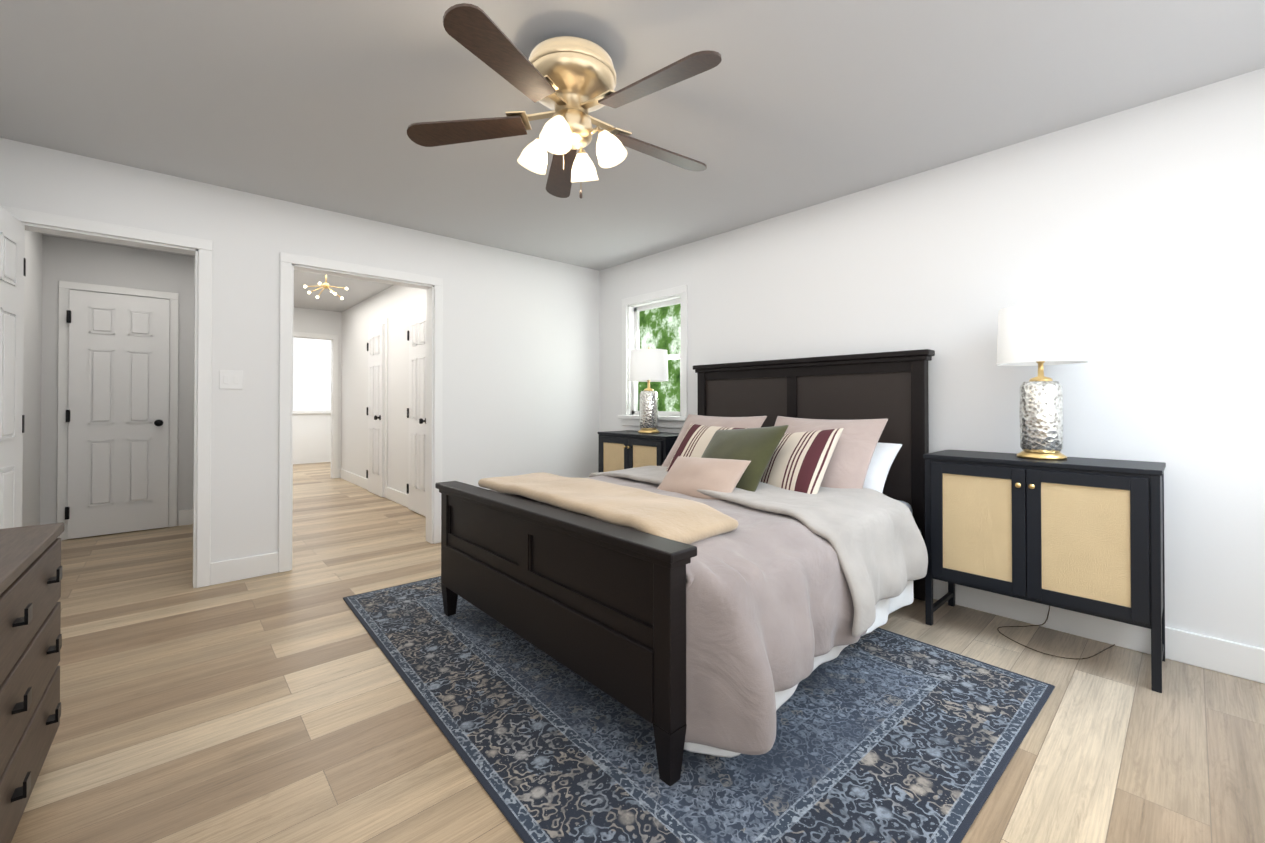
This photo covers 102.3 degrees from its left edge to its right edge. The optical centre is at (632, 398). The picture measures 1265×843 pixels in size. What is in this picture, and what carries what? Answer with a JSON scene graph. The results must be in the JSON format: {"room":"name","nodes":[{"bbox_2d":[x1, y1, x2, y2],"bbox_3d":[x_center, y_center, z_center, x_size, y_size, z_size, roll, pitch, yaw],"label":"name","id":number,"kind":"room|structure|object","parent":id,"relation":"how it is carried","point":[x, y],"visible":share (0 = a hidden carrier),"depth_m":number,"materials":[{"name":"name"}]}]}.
{"room":"bedroom","nodes":[
{"label":"bedroom","id":0,"kind":"room"},
{"bbox_2d":[22,230,41,526],"bbox_3d":[-2.386,-0.100,1.420,0.120,2.440,7.370,0,-1,-42],"label":"wall","id":1,"kind":"structure","parent":0,"point":[32,386],"depth_m":3.78,"materials":[{"name":"white paint"}]},
{"bbox_2d":[0,207,25,528],"bbox_3d":[-2.920,0.114,2.311,0.167,2.010,0.694,0,-1,-36],"label":"door","id":2,"kind":"structure","parent":1,"relation":"attached to","point":[12,275],"depth_m":2.46,"materials":[{"name":"white paint"}]},
{"bbox_2d":[179,509,192,525],"bbox_3d":[-3.602,1.070,3.666,1.120,0.135,2.000,0,-1,-42],"label":"trim","id":3,"kind":"structure","parent":1,"relation":"attached to","point":[185,517],"depth_m":4.60,"materials":[{"name":"white paint"}]},
{"bbox_2d":[40,235,194,525],"bbox_3d":[-4.319,-0.077,4.455,1.110,2.440,0.120,0,-1,-42],"label":"wall","id":4,"kind":"structure","parent":0,"point":[70,260],"depth_m":4.28,"materials":[{"name":"white paint"}]},
{"bbox_2d":[65,290,169,538],"bbox_3d":[-4.322,0.129,4.291,0.612,2.010,0.110,0,-1,-42],"label":"door","id":5,"kind":"structure","parent":4,"relation":"attached to","point":[117,415],"depth_m":4.29,"materials":[{"name":"white paint"}]},
{"bbox_2d":[57,280,178,539],"bbox_3d":[-4.350,0.098,4.331,0.720,2.090,0.020,0,-1,-42],"label":"door frame","id":6,"kind":"structure","parent":4,"relation":"attached to","point":[65,287],"depth_m":4.20,"materials":[{"name":"white paint"}]},
{"bbox_2d":[0,138,598,562],"bbox_3d":[-1.838,-0.081,3.847,4.200,2.440,0.120,0,-1,-42],"label":"wall","id":7,"kind":"structure","parent":0,"point":[520,380],"depth_m":3.55,"materials":[{"name":"white paint"}]},
{"bbox_2d":[219,370,242,388],"bbox_3d":[-2.493,-0.116,3.163,0.116,0.116,0.010,0,-1,-42],"label":"switch plate","id":8,"kind":"object","parent":7,"relation":"attached to","point":[230,379],"visible":1,"depth_m":3.16,"materials":[{"name":"white paint"}]},
{"bbox_2d":[210,552,278,584],"bbox_3d":[-2.435,1.066,3.203,0.342,0.135,0.016,0,-1,-42],"label":"baseboard","id":9,"kind":"structure","parent":7,"relation":"attached to","point":[231,570],"depth_m":3.19,"materials":[{"name":"white paint"}]},
{"bbox_2d":[293,337,330,463],"bbox_3d":[-6.228,-0.042,8.992,4.000,2.440,0.100,0,-1,-42],"label":"wall","id":10,"kind":"structure","parent":0,"point":[311,400],"depth_m":9.27,"materials":[{"name":"white paint"}]},
{"bbox_2d":[293,307,340,477],"bbox_3d":[-4.830,-0.056,7.101,1.320,2.440,0.120,0,-1,-42],"label":"wall","id":11,"kind":"structure","parent":0,"point":[305,320],"depth_m":7.42,"materials":[{"name":"white paint"}]},
{"bbox_2d":[293,332,337,478],"bbox_3d":[-4.723,0.116,7.102,1.110,2.095,0.020,0,-1,-42],"label":"trim","id":12,"kind":"structure","parent":11,"relation":"attached to","point":[296,334],"depth_m":7.43,"materials":[{"name":"white paint"}]},
{"bbox_2d":[341,285,424,493],"bbox_3d":[-2.846,-0.065,6.000,0.130,2.440,4.420,0,-1,-42],"label":"wall","id":13,"kind":"structure","parent":0,"point":[393,304],"depth_m":6.20,"materials":[{"name":"white paint"}]},
{"bbox_2d":[338,469,407,507],"bbox_3d":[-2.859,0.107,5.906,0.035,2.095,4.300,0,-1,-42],"label":"trim","id":14,"kind":"structure","parent":13,"relation":"attached to","point":[397,496],"depth_m":6.48,"materials":[{"name":"white paint"}]},
{"bbox_2d":[366,324,384,496],"bbox_3d":[-3.116,0.143,6.126,0.110,2.010,0.572,0,-1,-42],"label":"door","id":15,"kind":"structure","parent":13,"relation":"attached to","point":[375,410],"depth_m":6.06,"materials":[{"name":"white paint"}]},
{"bbox_2d":[369,303,425,497],"bbox_3d":[-2.587,0.107,5.619,0.020,2.090,2.130,0,-1,-42],"label":"door frame","id":16,"kind":"structure","parent":13,"relation":"attached to","point":[412,310],"depth_m":5.91,"materials":[{"name":"white paint"}]},
{"bbox_2d":[407,309,425,516],"bbox_3d":[-2.139,0.135,5.054,0.110,2.010,0.572,0,-1,-42],"label":"door","id":17,"kind":"structure","parent":13,"relation":"attached to","point":[416,416],"depth_m":5.08,"materials":[{"name":"white paint"}]},
{"bbox_2d":[0,0,1264,311],"bbox_3d":[-3.067,-1.331,5.206,4.200,0.080,13.870,0,-1,-42],"label":"ceiling","id":18,"kind":"structure","parent":0,"point":[784,106],"depth_m":2.20,"materials":[{"name":"white paint"}]},
{"bbox_2d":[304,275,347,299],"bbox_3d":[-3.049,-1.152,5.066,0.352,0.281,0.354,0,-1,-42],"label":"light","id":19,"kind":"object","parent":18,"relation":"hanging from","point":[325,285],"visible":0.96,"depth_m":5.05,"materials":[{"name":"gold metal"}]},
{"bbox_2d":[407,3,721,197],"bbox_3d":[-0.193,-1.038,1.925,1.222,0.555,1.210,0,-1,-42],"label":"ceiling fan","id":20,"kind":"object","parent":18,"relation":"hanging from","point":[570,81],"visible":1,"depth_m":1.83,"materials":[{"name":"brown wood"}]},
{"bbox_2d":[11,462,1264,842],"bbox_3d":[-3.067,1.174,5.187,4.200,0.050,13.870,0,-1,-42],"label":"floor","id":21,"kind":"structure","parent":0,"point":[281,708],"depth_m":1.77,"materials":[{"name":"brown wood"}]},
{"bbox_2d":[0,522,63,842],"bbox_3d":[-1.500,0.756,0.923,0.470,0.720,1.560,0,-1,-41],"label":"dresser","id":22,"kind":"object","parent":21,"relation":"on","point":[30,615],"visible":1,"depth_m":1.32,"materials":[{"name":"brown wood"}]},
{"bbox_2d":[598,430,679,472],"bbox_3d":[0.100,0.717,4.295,0.423,0.850,0.832,0,-1,-42],"label":"base cabinet","id":23,"kind":"object","parent":21,"relation":"on","point":[624,449],"visible":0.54,"depth_m":4.16,"materials":[{"name":"black wood"}]},
{"bbox_2d":[629,347,667,432],"bbox_3d":[0.138,-0.072,4.336,0.336,0.728,0.336,0,-1,-42],"label":"lamp","id":24,"kind":"object","parent":23,"relation":"on","point":[648,365],"visible":1,"depth_m":4.25,"materials":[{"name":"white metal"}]},
{"bbox_2d":[343,576,1054,842],"bbox_3d":[0.004,1.123,2.425,1.910,0.008,2.810,0,-1,-41],"label":"rug","id":25,"kind":"object","parent":21,"relation":"on","point":[884,736],"visible":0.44,"depth_m":1.65,"materials":[{"name":"blue fabric"}]},
{"bbox_2d":[435,349,934,785],"bbox_3d":[0.334,0.424,2.755,2.149,1.392,2.072,0,-1,-42],"label":"bed","id":26,"kind":"object","parent":25,"relation":"on","point":[737,567],"visible":1,"depth_m":1.96,"materials":[{"name":"fabric"}]},
{"bbox_2d":[478,472,738,543],"bbox_3d":[-0.193,0.443,2.215,0.408,0.106,1.338,0,-1,-42],"label":"throw","id":27,"kind":"object","parent":26,"relation":"on","point":[682,520],"depth_m":1.92,"materials":[{"name":"beige fabric"}]},
{"bbox_2d":[490,475,866,754],"bbox_3d":[0.044,0.748,2.491,1.206,0.571,2.082,0,-1,-42],"label":"duvet","id":28,"kind":"object","parent":26,"relation":"on","point":[771,594],"depth_m":1.62,"materials":[{"name":"fabric"}]},
{"bbox_2d":[657,456,750,499],"bbox_3d":[0.348,0.415,2.636,0.540,0.126,0.300,-4,41,50],"label":"pillow","id":29,"kind":"object","parent":26,"relation":"on","point":[692,478],"depth_m":2.54,"materials":[{"name":"pink fabric"}]},
{"bbox_2d":[666,424,746,471],"bbox_3d":[0.445,0.353,3.130,0.500,0.500,0.141,2,-39,45],"label":"pillow","id":30,"kind":"object","parent":26,"relation":"on","point":[696,439],"depth_m":3.18,"materials":[{"name":"fabric"}]},
{"bbox_2d":[662,414,766,466],"bbox_3d":[0.496,0.338,3.367,0.700,0.620,0.202,0,-41,48],"label":"pillow","id":31,"kind":"object","parent":26,"relation":"on","point":[756,421],"depth_m":3.42,"materials":[{"name":"pink fabric"}]},
{"bbox_2d":[701,425,788,491],"bbox_3d":[0.540,0.348,2.770,0.143,0.540,0.560,48,-31,-22],"label":"pillow","id":32,"kind":"object","parent":26,"relation":"on","point":[758,446],"depth_m":2.67,"materials":[{"name":"green fabric"}]},
{"bbox_2d":[760,428,842,493],"bbox_3d":[0.839,0.354,2.705,0.142,0.500,0.500,45,-29,-21],"label":"pillow","id":33,"kind":"object","parent":26,"relation":"on","point":[799,464],"depth_m":2.60,"materials":[{"name":"fabric"}]},
{"bbox_2d":[774,416,887,488],"bbox_3d":[0.995,0.333,2.820,0.700,0.620,0.212,0,-41,48],"label":"pillow","id":34,"kind":"object","parent":26,"relation":"on","point":[854,463],"depth_m":2.66,"materials":[{"name":"pink fabric"}]},
{"bbox_2d":[863,443,901,492],"bbox_3d":[1.133,0.393,2.905,0.700,0.174,0.450,0,43,48],"label":"pillow","id":35,"kind":"object","parent":26,"relation":"on","point":[884,454],"depth_m":2.70,"materials":[{"name":"white fabric"}]},
{"bbox_2d":[923,449,1165,692],"bbox_3d":[1.865,0.703,2.359,0.423,0.850,0.832,0,-1,-42],"label":"nightstand","id":36,"kind":"object","parent":21,"relation":"on","point":[1081,535],"visible":0.98,"depth_m":2.18,"materials":[{"name":"black wood"}]},
{"bbox_2d":[996,301,1088,459],"bbox_3d":[1.902,-0.087,2.371,0.336,0.728,0.336,0,-1,-42],"label":"lamp","id":37,"kind":"object","parent":36,"relation":"on","point":[1040,335],"visible":1,"depth_m":2.29,"materials":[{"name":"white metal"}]},
{"bbox_2d":[997,606,1114,658],"bbox_3d":[1.937,0.977,2.355,0.345,0.299,0.404,0,-1,-42],"label":"cord","id":38,"kind":"object","parent":21,"relation":"on","point":[1046,653],"visible":0.88,"depth_m":2.31,"materials":[{"name":"brown plastic"}]},
{"bbox_2d":[599,68,1264,648],"bbox_3d":[1.370,-0.085,3.355,0.120,2.440,5.170,0,-1,-42],"label":"wall","id":39,"kind":"structure","parent":0,"point":[1139,230],"depth_m":2.41,"materials":[{"name":"white paint"}]},
{"bbox_2d":[618,285,687,427],"bbox_3d":[0.212,-0.348,4.588,0.175,1.205,0.860,0,-1,-42],"label":"window","id":40,"kind":"structure","parent":39,"relation":"in","point":[632,307],"depth_m":4.64,"materials":[{"name":"white paint"}]},
{"bbox_2d":[933,579,1264,683],"bbox_3d":[1.320,1.067,3.300,0.016,0.135,4.930,0,-1,-42],"label":"baseboard","id":41,"kind":"structure","parent":39,"relation":"attached to","point":[1240,660],"depth_m":2.30,"materials":[{"name":"white paint"}]},
{"label":"outside","id":42,"kind":"structure","parent":0,"visible":0},
{"bbox_2d":[638,304,680,411],"bbox_3d":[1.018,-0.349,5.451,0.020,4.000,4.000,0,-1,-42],"label":"view","id":43,"kind":"structure","parent":42,"point":[660,328],"depth_m":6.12,"materials":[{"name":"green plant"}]}
]}

